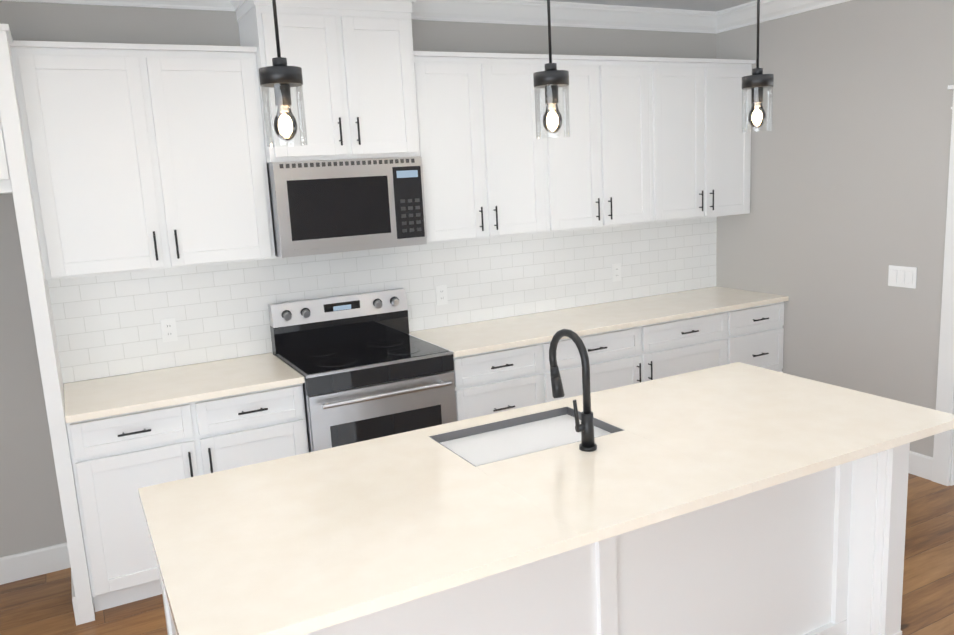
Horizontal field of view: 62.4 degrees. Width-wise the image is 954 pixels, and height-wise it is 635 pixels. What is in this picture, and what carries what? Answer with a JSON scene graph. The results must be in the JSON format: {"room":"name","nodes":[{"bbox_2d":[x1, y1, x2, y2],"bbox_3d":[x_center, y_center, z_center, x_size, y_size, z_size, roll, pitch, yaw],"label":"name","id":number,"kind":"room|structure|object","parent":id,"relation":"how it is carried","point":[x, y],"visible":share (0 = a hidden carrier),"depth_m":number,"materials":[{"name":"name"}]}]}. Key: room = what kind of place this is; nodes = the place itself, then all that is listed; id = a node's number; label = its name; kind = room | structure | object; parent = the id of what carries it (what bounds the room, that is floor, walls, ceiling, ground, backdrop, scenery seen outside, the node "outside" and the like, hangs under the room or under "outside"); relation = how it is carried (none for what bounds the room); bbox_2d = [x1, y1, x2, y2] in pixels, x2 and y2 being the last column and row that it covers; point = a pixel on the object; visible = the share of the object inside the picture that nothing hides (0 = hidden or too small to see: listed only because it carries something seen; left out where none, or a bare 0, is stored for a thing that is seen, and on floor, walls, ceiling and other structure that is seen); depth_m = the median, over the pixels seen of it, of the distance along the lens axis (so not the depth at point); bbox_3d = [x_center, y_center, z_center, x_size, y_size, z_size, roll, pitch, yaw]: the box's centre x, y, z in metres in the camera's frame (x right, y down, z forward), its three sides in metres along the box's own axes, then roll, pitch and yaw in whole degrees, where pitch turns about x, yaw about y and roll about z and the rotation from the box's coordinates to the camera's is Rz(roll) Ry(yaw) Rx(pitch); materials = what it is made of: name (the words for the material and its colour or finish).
{"room":"kitchen","nodes":[
{"label":"kitchen","id":0,"kind":"room"},
{"bbox_2d":[0,1,716,556],"bbox_3d":[-0.639,-0.352,4.418,5.470,2.750,0.158,-8,12,-27],"label":"wall","id":1,"kind":"structure","parent":0,"point":[106,325],"depth_m":4.06,"materials":[{"name":"white tile"}]},
{"bbox_2d":[0,56,23,195],"bbox_3d":[-2.356,-0.759,3.001,0.958,0.613,0.613,-8,12,-27],"label":"upper cabinet","id":2,"kind":"object","parent":1,"relation":"attached to","point":[9,166],"depth_m":2.98,"materials":[{"name":"white wood"}]},
{"bbox_2d":[0,542,66,584],"bbox_3d":[-2.378,1.215,3.639,0.930,0.130,0.016,-8,12,-27],"label":"baseboard","id":3,"kind":"structure","parent":1,"relation":"attached to","point":[32,563],"depth_m":3.76,"materials":[{"name":"white wood"}]},
{"bbox_2d":[66,542,79,625],"bbox_3d":[-1.831,1.198,3.576,0.016,0.130,0.595,-8,12,-27],"label":"baseboard","id":4,"kind":"structure","parent":1,"relation":"attached to","point":[68,560],"depth_m":3.33,"materials":[{"name":"white wood"}]},
{"bbox_2d":[0,0,243,11],"bbox_3d":[-1.994,-1.433,3.388,1.885,0.118,0.097,-8,12,-27],"label":"crown molding","id":5,"kind":"structure","parent":1,"relation":"attached to","point":[214,5],"depth_m":3.70,"materials":[{"name":"white wood"}]},
{"bbox_2d":[4,32,275,283],"bbox_3d":[-1.501,-0.726,3.624,0.985,0.989,0.333,-8,12,-27],"label":"upper cabinet","id":6,"kind":"object","parent":1,"relation":"attached to","point":[122,158],"depth_m":3.46,"materials":[{"name":"white wood"}]},
{"bbox_2d":[160,318,177,341],"bbox_3d":[-1.529,0.062,3.908,0.070,0.115,0.009,-8,12,-27],"label":"outlet","id":7,"kind":"object","parent":1,"relation":"attached to","point":[168,329],"visible":1,"depth_m":3.90,"materials":[{"name":"white plastic"}]},
{"bbox_2d":[236,0,423,167],"bbox_3d":[-0.733,-1.217,3.920,0.762,0.859,0.403,-8,12,-27],"label":"upper cabinet","id":8,"kind":"object","parent":1,"relation":"attached to","point":[357,59],"depth_m":3.76,"materials":[{"name":"white wood"}]},
{"bbox_2d":[267,157,426,257],"bbox_3d":[-0.695,-0.575,4.029,0.754,0.443,0.412,-8,12,-27],"label":"over-the-range microwave","id":9,"kind":"object","parent":8,"relation":"attached to","point":[327,206],"visible":1,"depth_m":3.83,"materials":[{"name":"silver metal"}]},
{"bbox_2d":[435,285,447,304],"bbox_3d":[-0.205,-0.131,4.587,0.070,0.115,0.009,-8,12,-27],"label":"outlet","id":10,"kind":"object","parent":1,"relation":"attached to","point":[441,295],"visible":1,"depth_m":4.58,"materials":[{"name":"white plastic"}]},
{"bbox_2d":[420,51,551,244],"bbox_3d":[-0.043,-0.933,4.373,0.789,0.977,0.333,-8,12,-27],"label":"upper cabinet","id":11,"kind":"object","parent":1,"relation":"attached to","point":[487,174],"depth_m":4.23,"materials":[{"name":"white wood"}]},
{"bbox_2d":[411,0,715,32],"bbox_3d":[0.528,-1.801,4.681,2.299,0.118,0.097,-8,12,-27],"label":"crown molding","id":12,"kind":"structure","parent":1,"relation":"attached to","point":[534,12],"depth_m":4.70,"materials":[{"name":"white wood"}]},
{"bbox_2d":[548,54,655,231],"bbox_3d":[0.642,-1.033,4.724,0.762,0.977,0.333,-8,12,-27],"label":"upper cabinet","id":13,"kind":"object","parent":1,"relation":"attached to","point":[604,173],"depth_m":4.60,"materials":[{"name":"white wood"}]},
{"bbox_2d":[612,263,620,281],"bbox_3d":[0.915,-0.295,5.161,0.070,0.115,0.009,-8,12,-27],"label":"outlet","id":14,"kind":"object","parent":1,"relation":"attached to","point":[616,272],"visible":1,"depth_m":5.16,"materials":[{"name":"white plastic"}]},
{"bbox_2d":[656,57,755,221],"bbox_3d":[1.351,-1.137,5.088,0.846,0.977,0.333,-8,12,-27],"label":"upper cabinet","id":15,"kind":"object","parent":1,"relation":"attached to","point":[703,153],"depth_m":4.93,"materials":[{"name":"white wood"}]},
{"bbox_2d":[0,473,953,634],"bbox_3d":[1.006,1.541,1.584,5.620,0.120,7.460,-8,12,-27],"label":"floor","id":16,"kind":"structure","parent":0,"point":[40,605],"depth_m":3.44,"materials":[{"name":"brown wood"}]},
{"bbox_2d":[66,383,308,611],"bbox_3d":[-1.349,0.757,3.752,0.983,0.882,0.653,-8,12,-27],"label":"base cabinet","id":17,"kind":"object","parent":16,"relation":"on","point":[119,460],"visible":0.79,"depth_m":3.40,"materials":[{"name":"white wood"}]},
{"bbox_2d":[64,353,304,422],"bbox_3d":[-1.373,0.307,3.671,0.983,0.030,0.635,-8,12,-27],"label":"countertop","id":18,"kind":"structure","parent":17,"relation":"on","point":[111,396],"depth_m":3.58,"materials":[{"name":"beige stone"}]},
{"bbox_2d":[268,288,456,451],"bbox_3d":[-0.568,0.506,4.090,0.754,1.175,0.703,-8,12,-27],"label":"range","id":19,"kind":"object","parent":16,"relation":"on","point":[367,365],"visible":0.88,"depth_m":3.92,"materials":[{"name":"silver metal"}]},
{"bbox_2d":[452,341,559,420],"bbox_3d":[0.022,0.553,4.474,0.610,0.882,0.618,-8,12,-27],"label":"base cabinet","id":20,"kind":"object","parent":16,"relation":"on","point":[492,382],"depth_m":4.15,"materials":[{"name":"white wood"}]},
{"bbox_2d":[149,446,909,634],"bbox_3d":[0.286,0.882,2.625,2.398,0.874,0.818,-8,12,-27],"label":"kitchen island","id":21,"kind":"object","parent":16,"relation":"on","point":[737,498],"depth_m":2.65,"materials":[{"name":"white wood"}]},
{"bbox_2d":[138,362,953,634],"bbox_3d":[0.304,0.441,2.515,2.485,0.030,1.000,-8,12,-27],"label":"island countertop","id":22,"kind":"structure","parent":21,"relation":"on","point":[314,542],"depth_m":2.22,"materials":[{"name":"beige stone"}]},
{"bbox_2d":[422,402,629,469],"bbox_3d":[0.175,0.521,2.727,0.604,0.250,0.374,-8,12,-27],"label":"sink","id":23,"kind":"object","parent":22,"relation":"in","point":[477,444],"depth_m":2.76,"materials":[{"name":"white ceramic"}]},
{"bbox_2d":[549,329,596,451],"bbox_3d":[0.295,0.225,2.559,0.081,0.377,0.230,-8,12,-27],"label":"faucet","id":24,"kind":"object","parent":22,"relation":"on","point":[585,427],"visible":1,"depth_m":2.50,"materials":[{"name":"black metal"}]},
{"bbox_2d":[556,323,655,398],"bbox_3d":[0.561,0.475,4.751,0.747,0.882,0.618,-8,12,-27],"label":"base cabinet","id":25,"kind":"object","parent":16,"relation":"on","point":[622,357],"depth_m":4.47,"materials":[{"name":"white wood"}]},
{"bbox_2d":[656,311,731,378],"bbox_3d":[1.099,0.396,5.027,0.746,0.882,0.618,-8,12,-27],"label":"base cabinet","id":26,"kind":"object","parent":16,"relation":"on","point":[691,344],"depth_m":4.75,"materials":[{"name":"white wood"}]},
{"bbox_2d":[409,286,788,357],"bbox_3d":[0.794,-0.010,4.782,2.397,0.030,0.635,-8,12,-27],"label":"countertop","id":27,"kind":"structure","parent":26,"relation":"on","point":[489,335],"depth_m":4.64,"materials":[{"name":"beige stone"}]},
{"bbox_2d":[732,302,783,372],"bbox_3d":[1.618,0.320,5.293,0.566,0.882,0.618,-8,12,-27],"label":"base cabinet","id":28,"kind":"object","parent":16,"relation":"on","point":[757,331],"depth_m":5.01,"materials":[{"name":"white wood"}]},
{"bbox_2d":[540,0,755,11],"bbox_3d":[0.859,-1.278,1.068,5.620,0.120,7.460,-8,12,-27],"label":"ceiling","id":29,"kind":"structure","parent":0,"point":[710,5],"depth_m":4.83,"materials":[{"name":"grey paint"}]},
{"bbox_2d":[259,0,307,146],"bbox_3d":[-0.508,-0.864,1.940,0.120,0.863,0.120,-8,12,-27],"label":"pendant light","id":30,"kind":"object","parent":29,"relation":"hanging from","point":[280,77],"visible":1,"depth_m":1.98,"materials":[{"name":"black"}]},
{"bbox_2d":[387,0,443,7],"bbox_3d":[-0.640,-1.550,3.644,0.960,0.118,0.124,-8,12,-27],"label":"crown molding","id":31,"kind":"structure","parent":29,"relation":"attached to","point":[415,3],"depth_m":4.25,"materials":[{"name":"white wood"}]},
{"bbox_2d":[533,0,569,138],"bbox_3d":[0.208,-0.969,2.308,0.120,0.863,0.120,-8,12,-27],"label":"pendant light","id":32,"kind":"object","parent":29,"relation":"hanging from","point":[551,79],"visible":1,"depth_m":2.35,"materials":[{"name":"black"}]},
{"bbox_2d":[742,0,773,132],"bbox_3d":[0.971,-1.083,2.715,0.120,0.863,0.120,-8,12,-27],"label":"pendant light","id":33,"kind":"object","parent":29,"relation":"hanging from","point":[757,81],"visible":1,"depth_m":2.76,"materials":[{"name":"black"}]},
{"bbox_2d":[716,0,953,477],"bbox_3d":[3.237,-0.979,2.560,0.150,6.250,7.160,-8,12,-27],"label":"wall","id":34,"kind":"structure","parent":0,"point":[850,159],"depth_m":4.55,"materials":[{"name":"grey paint"}]},
{"bbox_2d":[712,0,850,33],"bbox_3d":[3.169,-1.499,2.271,0.097,0.118,6.860,-8,12,-27],"label":"crown molding","id":35,"kind":"structure","parent":34,"relation":"attached to","point":[742,15],"depth_m":4.88,"materials":[{"name":"white wood"}]},
{"bbox_2d":[888,265,916,288],"bbox_3d":[2.343,-0.224,4.339,0.009,0.115,0.162,-8,12,-27],"label":"light switch","id":36,"kind":"object","parent":34,"relation":"attached to","point":[902,276],"visible":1,"depth_m":4.33,"materials":[{"name":"white plastic"}]},
{"bbox_2d":[908,451,932,480],"bbox_3d":[2.267,0.765,4.769,0.014,0.130,1.018,-8,12,-27],"label":"baseboard","id":37,"kind":"structure","parent":34,"relation":"attached to","point":[920,465],"depth_m":4.38,"materials":[{"name":"white wood"}]},
{"bbox_2d":[932,85,953,485],"bbox_3d":[2.929,-0.004,3.290,0.085,2.103,2.010,-8,12,-27],"label":"door frame","id":38,"kind":"structure","parent":34,"relation":"attached to","point":[943,464],"depth_m":4.16,"materials":[{"name":"white wood"}]}
]}

